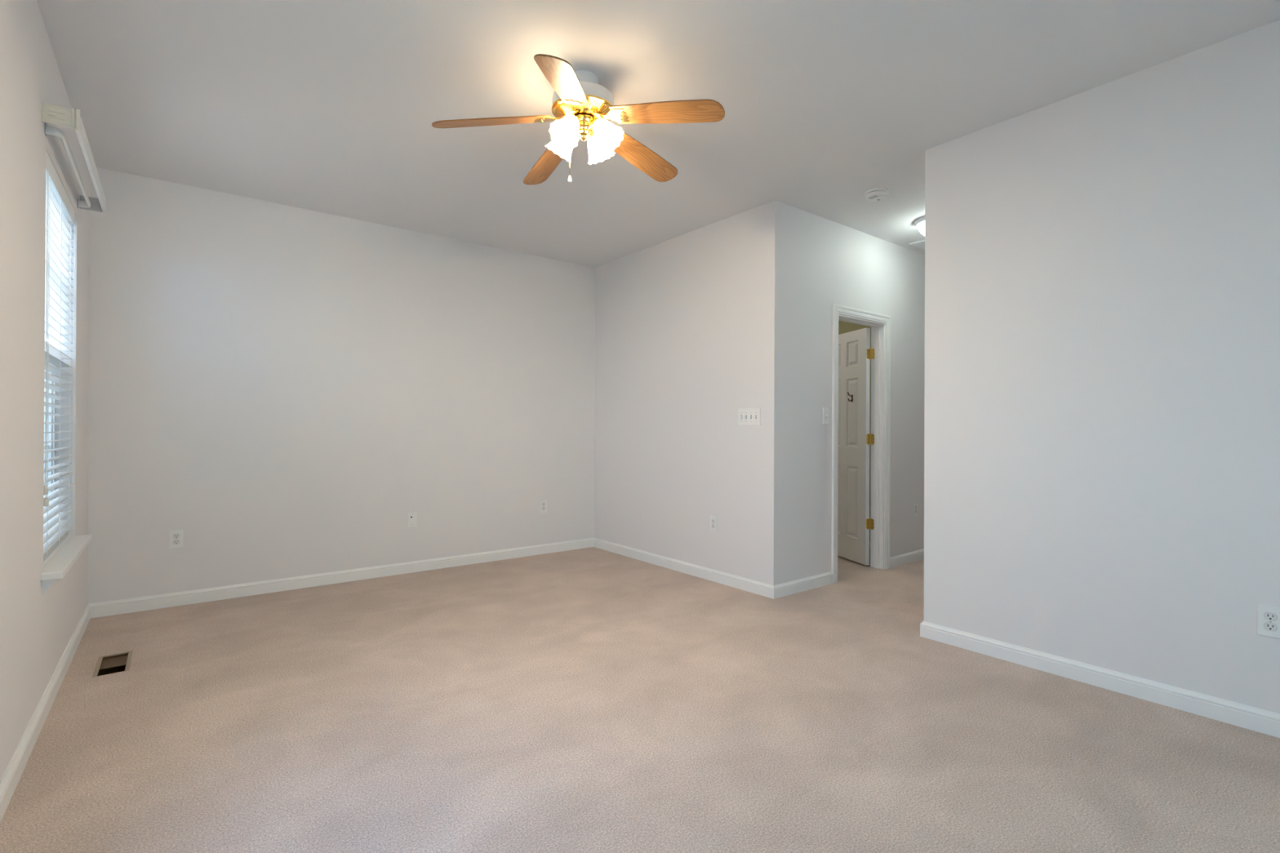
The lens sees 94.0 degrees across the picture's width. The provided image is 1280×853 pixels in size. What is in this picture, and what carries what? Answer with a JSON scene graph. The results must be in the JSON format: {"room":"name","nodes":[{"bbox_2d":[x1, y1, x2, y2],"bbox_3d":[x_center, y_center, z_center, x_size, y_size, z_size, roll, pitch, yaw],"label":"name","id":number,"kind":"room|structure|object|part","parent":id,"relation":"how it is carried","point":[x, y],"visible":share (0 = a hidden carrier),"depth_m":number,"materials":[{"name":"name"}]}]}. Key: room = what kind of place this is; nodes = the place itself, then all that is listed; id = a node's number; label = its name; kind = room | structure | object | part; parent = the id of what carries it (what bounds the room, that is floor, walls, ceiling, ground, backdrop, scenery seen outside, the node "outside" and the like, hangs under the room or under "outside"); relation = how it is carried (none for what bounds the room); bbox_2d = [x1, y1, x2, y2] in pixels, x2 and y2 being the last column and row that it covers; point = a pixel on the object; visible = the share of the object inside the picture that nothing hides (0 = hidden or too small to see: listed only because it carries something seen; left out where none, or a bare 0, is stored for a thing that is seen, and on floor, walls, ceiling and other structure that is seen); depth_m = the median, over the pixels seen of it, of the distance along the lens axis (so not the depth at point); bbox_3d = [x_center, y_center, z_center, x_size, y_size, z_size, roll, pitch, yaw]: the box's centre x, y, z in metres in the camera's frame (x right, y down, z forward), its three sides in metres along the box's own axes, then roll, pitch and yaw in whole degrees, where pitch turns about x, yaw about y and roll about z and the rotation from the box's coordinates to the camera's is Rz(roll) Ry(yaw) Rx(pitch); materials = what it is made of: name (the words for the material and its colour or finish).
{"room":"empty bedroom","nodes":[
{"label":"empty bedroom","id":0,"kind":"room"},
{"bbox_2d":[0,0,90,781],"bbox_3d":[-1.535,-0.208,1.180,0.150,2.740,6.049,0,0,-38],"label":"wall","id":1,"kind":"structure","parent":0,"point":[36,628],"depth_m":2.13,"materials":[{"name":"white paint"}]},
{"bbox_2d":[0,604,90,822],"bbox_3d":[-1.476,1.119,1.227,0.014,0.087,6.049,0,0,-38],"label":"baseboard","id":2,"kind":"structure","parent":1,"relation":"attached to","point":[11,776],"depth_m":2.23,"materials":[{"name":"white paint"}]},
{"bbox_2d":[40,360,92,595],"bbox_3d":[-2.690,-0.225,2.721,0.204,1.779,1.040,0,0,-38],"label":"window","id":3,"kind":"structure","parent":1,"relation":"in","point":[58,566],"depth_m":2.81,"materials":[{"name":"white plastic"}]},
{"bbox_3d":[-2.741,0.103,2.695,0.022,0.885,0.890,0,0,-38],"label":"sash","id":4,"kind":"part","parent":3,"relation":"part of","materials":[{"name":"white plastic"}]},
{"bbox_3d":[-2.750,-0.270,2.687,0.065,1.690,0.950,0,0,-38],"label":"frame","id":5,"kind":"part","parent":3,"relation":"part of","materials":[{"name":"white plastic"}]},
{"bbox_2d":[43,150,75,566],"bbox_3d":[-2.686,-0.269,2.732,0.071,1.687,0.934,0,0,-38],"label":"window blind","id":6,"kind":"object","parent":3,"relation":"attached to","point":[60,211],"visible":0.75,"depth_m":2.76,"materials":[{"name":"white plastic"}]},
{"bbox_3d":[-2.407,-0.411,2.419,0.004,1.305,0.003,0,0,-38],"label":"lift cord","id":7,"kind":"part","parent":6,"relation":"part of","materials":[{"name":"white fabric"}]},
{"bbox_3d":[-2.424,-0.386,2.440,0.004,1.355,0.003,0,0,-38],"label":"lift cord","id":8,"kind":"part","parent":6,"relation":"part of","materials":[{"name":"white fabric"}]},
{"bbox_3d":[-2.492,-0.259,2.473,0.059,1.610,0.003,0,0,-38],"label":"ladder cord","id":9,"kind":"part","parent":6,"relation":"part of","materials":[{"name":"white fabric"}]},
{"bbox_3d":[-2.696,0.563,2.728,0.052,0.023,0.924,0,0,-38],"label":"rail","id":10,"kind":"part","parent":6,"relation":"part of","materials":[{"name":"white"}]},
{"bbox_3d":[-2.693,-0.259,2.731,0.059,1.610,0.003,0,0,-38],"label":"ladder cord","id":11,"kind":"part","parent":6,"relation":"part of","materials":[{"name":"white fabric"}]},
{"bbox_3d":[-2.892,-0.259,2.986,0.059,1.610,0.003,0,0,-38],"label":"ladder cord","id":12,"kind":"part","parent":6,"relation":"part of","materials":[{"name":"white fabric"}]},
{"bbox_3d":[-2.924,-0.402,3.082,0.004,1.325,0.003,0,0,-38],"label":"tilt cord","id":13,"kind":"part","parent":6,"relation":"part of","materials":[{"name":"white fabric"}]},
{"bbox_3d":[-2.668,0.590,2.739,0.139,0.028,1.040,0,0,-38],"label":"sill","id":14,"kind":"part","parent":3,"relation":"part of","materials":[{"name":"white paint"}]},
{"bbox_2d":[44,122,90,208],"bbox_3d":[-2.635,-1.175,2.766,0.054,0.044,1.017,0,0,-38],"label":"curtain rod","id":15,"kind":"object","parent":1,"relation":"attached to","point":[49,130],"visible":1,"depth_m":2.60,"materials":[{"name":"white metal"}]},
{"bbox_2d":[41,102,106,213],"bbox_3d":[-2.619,-1.212,2.789,0.109,0.084,1.179,0,0,-38],"label":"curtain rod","id":16,"kind":"object","parent":1,"relation":"attached to","point":[51,113],"visible":0.98,"depth_m":2.44,"materials":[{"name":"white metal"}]},
{"bbox_3d":[-2.584,-1.212,2.819,0.012,0.076,1.174,0,0,-38],"label":"panel","id":17,"kind":"part","parent":16,"relation":"part of","materials":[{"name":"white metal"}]},
{"bbox_2d":[87,167,595,604],"bbox_3d":[-0.737,-0.193,5.712,6.982,2.740,0.120,0,0,-38],"label":"wall","id":18,"kind":"structure","parent":0,"point":[277,387],"depth_m":4.36,"materials":[{"name":"white paint"}]},
{"bbox_2d":[168,529,183,548],"bbox_3d":[-3.004,0.729,3.865,0.072,0.117,0.008,0,0,-38],"label":"wall outlet","id":19,"kind":"object","parent":18,"relation":"attached to","point":[175,536],"visible":1,"depth_m":3.86,"materials":[{"name":"white plastic"}]},
{"bbox_2d":[173,539,179,544],"bbox_3d":[-3.003,0.749,3.863,0.036,0.030,0.003,0,0,-38],"label":"socket","id":20,"kind":"object","parent":19,"relation":"attached to","point":[175,541],"depth_m":3.86,"materials":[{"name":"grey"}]},
{"bbox_2d":[173,533,179,538],"bbox_3d":[-3.003,0.710,3.864,0.034,0.028,0.002,0,0,-38],"label":"socket","id":21,"kind":"object","parent":19,"relation":"attached to","point":[175,535],"depth_m":3.86,"materials":[{"name":"grey plastic"}]},
{"bbox_2d":[88,537,593,618],"bbox_3d":[-1.893,1.126,4.728,3.662,0.087,0.014,0,0,-38],"label":"baseboard","id":22,"kind":"structure","parent":18,"relation":"attached to","point":[102,609],"depth_m":4.34,"materials":[{"name":"white paint"}]},
{"bbox_2d":[407,511,417,527],"bbox_3d":[-1.824,0.746,4.783,0.072,0.117,0.012,0,0,-38],"label":"cable jack","id":23,"kind":"object","parent":18,"relation":"attached to","point":[411,517],"visible":1,"depth_m":4.78,"materials":[{"name":"white plastic"}]},
{"bbox_2d":[540,499,546,512],"bbox_3d":[-0.890,0.738,5.513,0.072,0.117,0.008,0,0,-38],"label":"wall outlet","id":24,"kind":"object","parent":18,"relation":"attached to","point":[543,503],"visible":1,"depth_m":5.51,"materials":[{"name":"white plastic"}]},
{"bbox_2d":[0,540,1279,852],"bbox_3d":[1.162,1.190,3.264,6.982,0.020,6.319,0,0,-38],"label":"floor","id":25,"kind":"structure","parent":0,"point":[592,700],"depth_m":2.26,"materials":[{"name":"beige carpet"}]},
{"bbox_2d":[92,650,133,677],"bbox_3d":[-2.582,1.229,2.926,0.132,0.132,0.318,0,0,-38],"label":"floor vent","id":26,"kind":"object","parent":25,"relation":"in","point":[120,662],"visible":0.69,"depth_m":2.99,"materials":[{"name":"beige"}]},
{"bbox_2d":[36,0,1279,267],"bbox_3d":[1.175,-1.611,3.271,6.982,0.100,6.319,0,0,-38],"label":"ceiling","id":27,"kind":"structure","parent":0,"point":[331,107],"depth_m":2.77,"materials":[{"name":"white paint"}]},
{"bbox_2d":[431,53,724,185],"bbox_3d":[-0.309,-1.341,2.694,1.199,0.455,1.253,0,0,-13],"label":"ceiling fan","id":28,"kind":"object","parent":27,"relation":"hanging from","point":[583,108],"visible":1,"depth_m":2.62,"materials":[{"name":"brown wood"}]},
{"bbox_3d":[-0.649,-1.336,2.614,0.508,0.006,0.138,-10,17,-13],"label":"blade","id":29,"kind":"part","parent":28,"relation":"part of","materials":[{"name":"brown wood"}]},
{"bbox_3d":[-0.464,-1.356,3.050,0.138,0.006,0.508,-17,2,-31],"label":"blade","id":30,"kind":"part","parent":28,"relation":"part of","materials":[{"name":"brown wood"}]},
{"bbox_3d":[-0.354,-1.312,2.762,0.139,0.111,0.139,42,22,22],"label":"lamp shade","id":31,"kind":"part","parent":28,"relation":"part of","materials":[{"name":"white glass"}]},
{"bbox_3d":[-0.291,-1.326,2.303,0.138,0.006,0.508,12,12,2],"label":"blade","id":32,"kind":"part","parent":28,"relation":"part of","materials":[{"name":"brown wood"}]},
{"bbox_3d":[-0.313,-1.305,2.608,0.139,0.111,0.139,1,-35,30],"label":"lamp shade","id":33,"kind":"part","parent":28,"relation":"part of","materials":[{"name":"white glass"}]},
{"bbox_3d":[-0.311,-1.310,2.611,0.054,0.082,0.054,1,-35,30],"label":"bulb","id":34,"kind":"part","parent":28,"relation":"part of","materials":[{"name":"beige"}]},
{"bbox_3d":[-0.320,-1.130,2.724,0.019,0.033,0.018,-2,3,-38],"label":"pull knob","id":35,"kind":"part","parent":28,"relation":"part of","materials":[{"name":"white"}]},
{"bbox_3d":[-0.257,-1.411,2.702,0.250,0.020,0.250,-2,3,-38],"label":"motor","id":36,"kind":"part","parent":28,"relation":"part of","materials":[{"name":"gold metal"}]},
{"bbox_3d":[-0.219,-1.361,2.769,0.057,0.030,0.057,1,41,30],"label":"lamp arm","id":37,"kind":"part","parent":28,"relation":"part of","materials":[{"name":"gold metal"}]},
{"bbox_3d":[-0.200,-1.315,2.803,0.139,0.111,0.139,1,41,30],"label":"lamp shade","id":38,"kind":"part","parent":28,"relation":"part of","materials":[{"name":"white glass"}]},
{"bbox_3d":[-0.161,-1.313,2.651,0.054,0.082,0.054,-42,-18,25],"label":"bulb","id":39,"kind":"part","parent":28,"relation":"part of","materials":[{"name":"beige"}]},
{"bbox_3d":[-0.158,-1.308,2.650,0.139,0.111,0.139,-42,-18,25],"label":"lamp shade","id":40,"kind":"part","parent":28,"relation":"part of","materials":[{"name":"white glass"}]},
{"bbox_3d":[0.008,-1.358,3.009,0.138,0.006,0.508,-15,-16,38],"label":"blade","id":41,"kind":"part","parent":28,"relation":"part of","materials":[{"name":"brown wood"}]},
{"bbox_3d":[0.115,-1.340,2.548,0.508,0.006,0.138,10,-7,22],"label":"blade","id":42,"kind":"part","parent":28,"relation":"part of","materials":[{"name":"brown wood"}]},
{"bbox_2d":[863,187,888,201],"bbox_3d":[1.571,-1.535,3.969,0.152,0.044,0.152,0,0,-38],"label":"smoke detector","id":43,"kind":"object","parent":27,"relation":"attached to","point":[878,193],"visible":1,"depth_m":3.93,"materials":[{"name":"white plastic"}]},
{"bbox_2d":[909,240,924,249],"bbox_3d":[2.461,-1.547,5.086,0.322,0.010,0.170,0,0,-38],"label":"ceiling vent","id":44,"kind":"object","parent":27,"relation":"in","point":[920,244],"visible":0.27,"depth_m":5.06,"materials":[{"name":"white metal"}]},
{"bbox_2d":[914,216,924,235],"bbox_3d":[2.227,-1.494,4.485,0.296,0.118,0.296,0,0,-38],"label":"flush ceiling light","id":45,"kind":"object","parent":27,"relation":"attached to","point":[919,224],"visible":0.12,"depth_m":4.47,"materials":[{"name":"white glass"}]},
{"bbox_2d":[593,200,774,599],"bbox_3d":[0.282,-0.190,5.008,0.130,2.740,2.244,0,0,-38],"label":"wall","id":46,"kind":"structure","parent":0,"point":[685,323],"depth_m":4.76,"materials":[{"name":"white paint"}]},
{"bbox_2d":[710,515,716,532],"bbox_3d":[0.560,0.742,4.556,0.008,0.117,0.072,0,0,-38],"label":"wall outlet","id":47,"kind":"object","parent":46,"relation":"attached to","point":[713,518],"visible":1,"depth_m":4.55,"materials":[{"name":"white plastic"}]},
{"bbox_2d":[737,408,760,425],"bbox_3d":[0.786,-0.070,4.265,0.017,0.117,0.207,0,0,-38],"label":"light switch","id":48,"kind":"object","parent":46,"relation":"attached to","point":[751,416],"visible":1,"depth_m":4.26,"materials":[{"name":"white plastic"}]},
{"bbox_2d":[773,200,924,585],"bbox_3d":[2.091,-0.182,5.087,3.050,2.740,0.115,0,0,-38],"label":"wall","id":49,"kind":"structure","parent":0,"point":[820,263],"depth_m":4.45,"materials":[{"name":"white paint"}]},
{"bbox_2d":[773,571,832,599],"bbox_3d":[1.180,1.139,4.296,0.684,0.087,0.014,0,0,-38],"label":"baseboard","id":50,"kind":"structure","parent":49,"relation":"attached to","point":[789,588],"depth_m":4.28,"materials":[{"name":"white paint"}]},
{"bbox_2d":[822,408,829,423],"bbox_3d":[1.395,-0.079,4.461,0.072,0.121,0.017,0,0,-38],"label":"light switch","id":51,"kind":"object","parent":49,"relation":"attached to","point":[825,411],"visible":1,"depth_m":4.46,"materials":[{"name":"white plastic"}]},
{"bbox_2d":[831,303,890,583],"bbox_3d":[1.827,0.131,5.026,0.538,2.112,1.209,0,0,17],"label":"door","id":52,"kind":"structure","parent":49,"relation":"in","point":[852,353],"depth_m":5.05,"materials":[{"name":"white paint"}]},
{"bbox_3d":[1.842,0.169,5.361,0.035,2.010,0.640,0,0,-16],"label":"panel","id":53,"kind":"part","parent":52,"relation":"part of","materials":[{"name":"white paint"}]},
{"bbox_2d":[889,548,924,568],"bbox_3d":[2.712,1.148,5.490,1.560,0.087,0.014,0,0,-38],"label":"baseboard","id":54,"kind":"structure","parent":49,"relation":"attached to","point":[899,560],"depth_m":5.17,"materials":[{"name":"white paint"}]},
{"bbox_2d":[913,502,917,515],"bbox_3d":[2.442,0.732,5.284,0.072,0.117,0.008,0,0,-38],"label":"wall outlet","id":55,"kind":"object","parent":49,"relation":"attached to","point":[915,504],"visible":1,"depth_m":5.28,"materials":[{"name":"white plastic"}]},
{"bbox_2d":[838,320,871,540],"bbox_3d":[2.214,-0.178,6.596,0.100,2.740,2.114,0,0,-38],"label":"wall","id":56,"kind":"structure","parent":0,"point":[843,326],"depth_m":6.28,"materials":[{"name":"beige paint"}]},
{"bbox_2d":[924,19,1279,714],"bbox_3d":[2.512,-0.187,2.284,0.115,2.740,2.815,0,0,-38],"label":"wall","id":57,"kind":"structure","parent":0,"point":[1102,397],"depth_m":2.67,"materials":[{"name":"white paint"}]},
{"bbox_2d":[920,621,1279,737],"bbox_3d":[2.451,1.139,2.247,0.014,0.087,2.829,0,0,-38],"label":"baseboard","id":58,"kind":"structure","parent":57,"relation":"attached to","point":[1264,722],"depth_m":2.65,"materials":[{"name":"white paint"}]},
{"bbox_2d":[1257,604,1279,638],"bbox_3d":[2.423,0.750,2.292,0.008,0.117,0.072,0,0,-38],"label":"wall outlet","id":59,"kind":"object","parent":57,"relation":"attached to","point":[1268,617],"visible":1,"depth_m":2.29,"materials":[{"name":"white plastic"}]},
{"bbox_2d":[1263,622,1277,631],"bbox_3d":[2.421,0.769,2.291,0.001,0.030,0.036,0,0,-38],"label":"socket","id":60,"kind":"object","parent":59,"relation":"attached to","point":[1268,626],"depth_m":2.29,"materials":[{"name":"grey plastic"}]},
{"bbox_2d":[1263,612,1277,621],"bbox_3d":[2.421,0.730,2.291,0.001,0.030,0.036,0,0,-38],"label":"socket","id":61,"kind":"object","parent":59,"relation":"attached to","point":[1268,616],"depth_m":2.29,"materials":[{"name":"grey plastic"}]}
]}

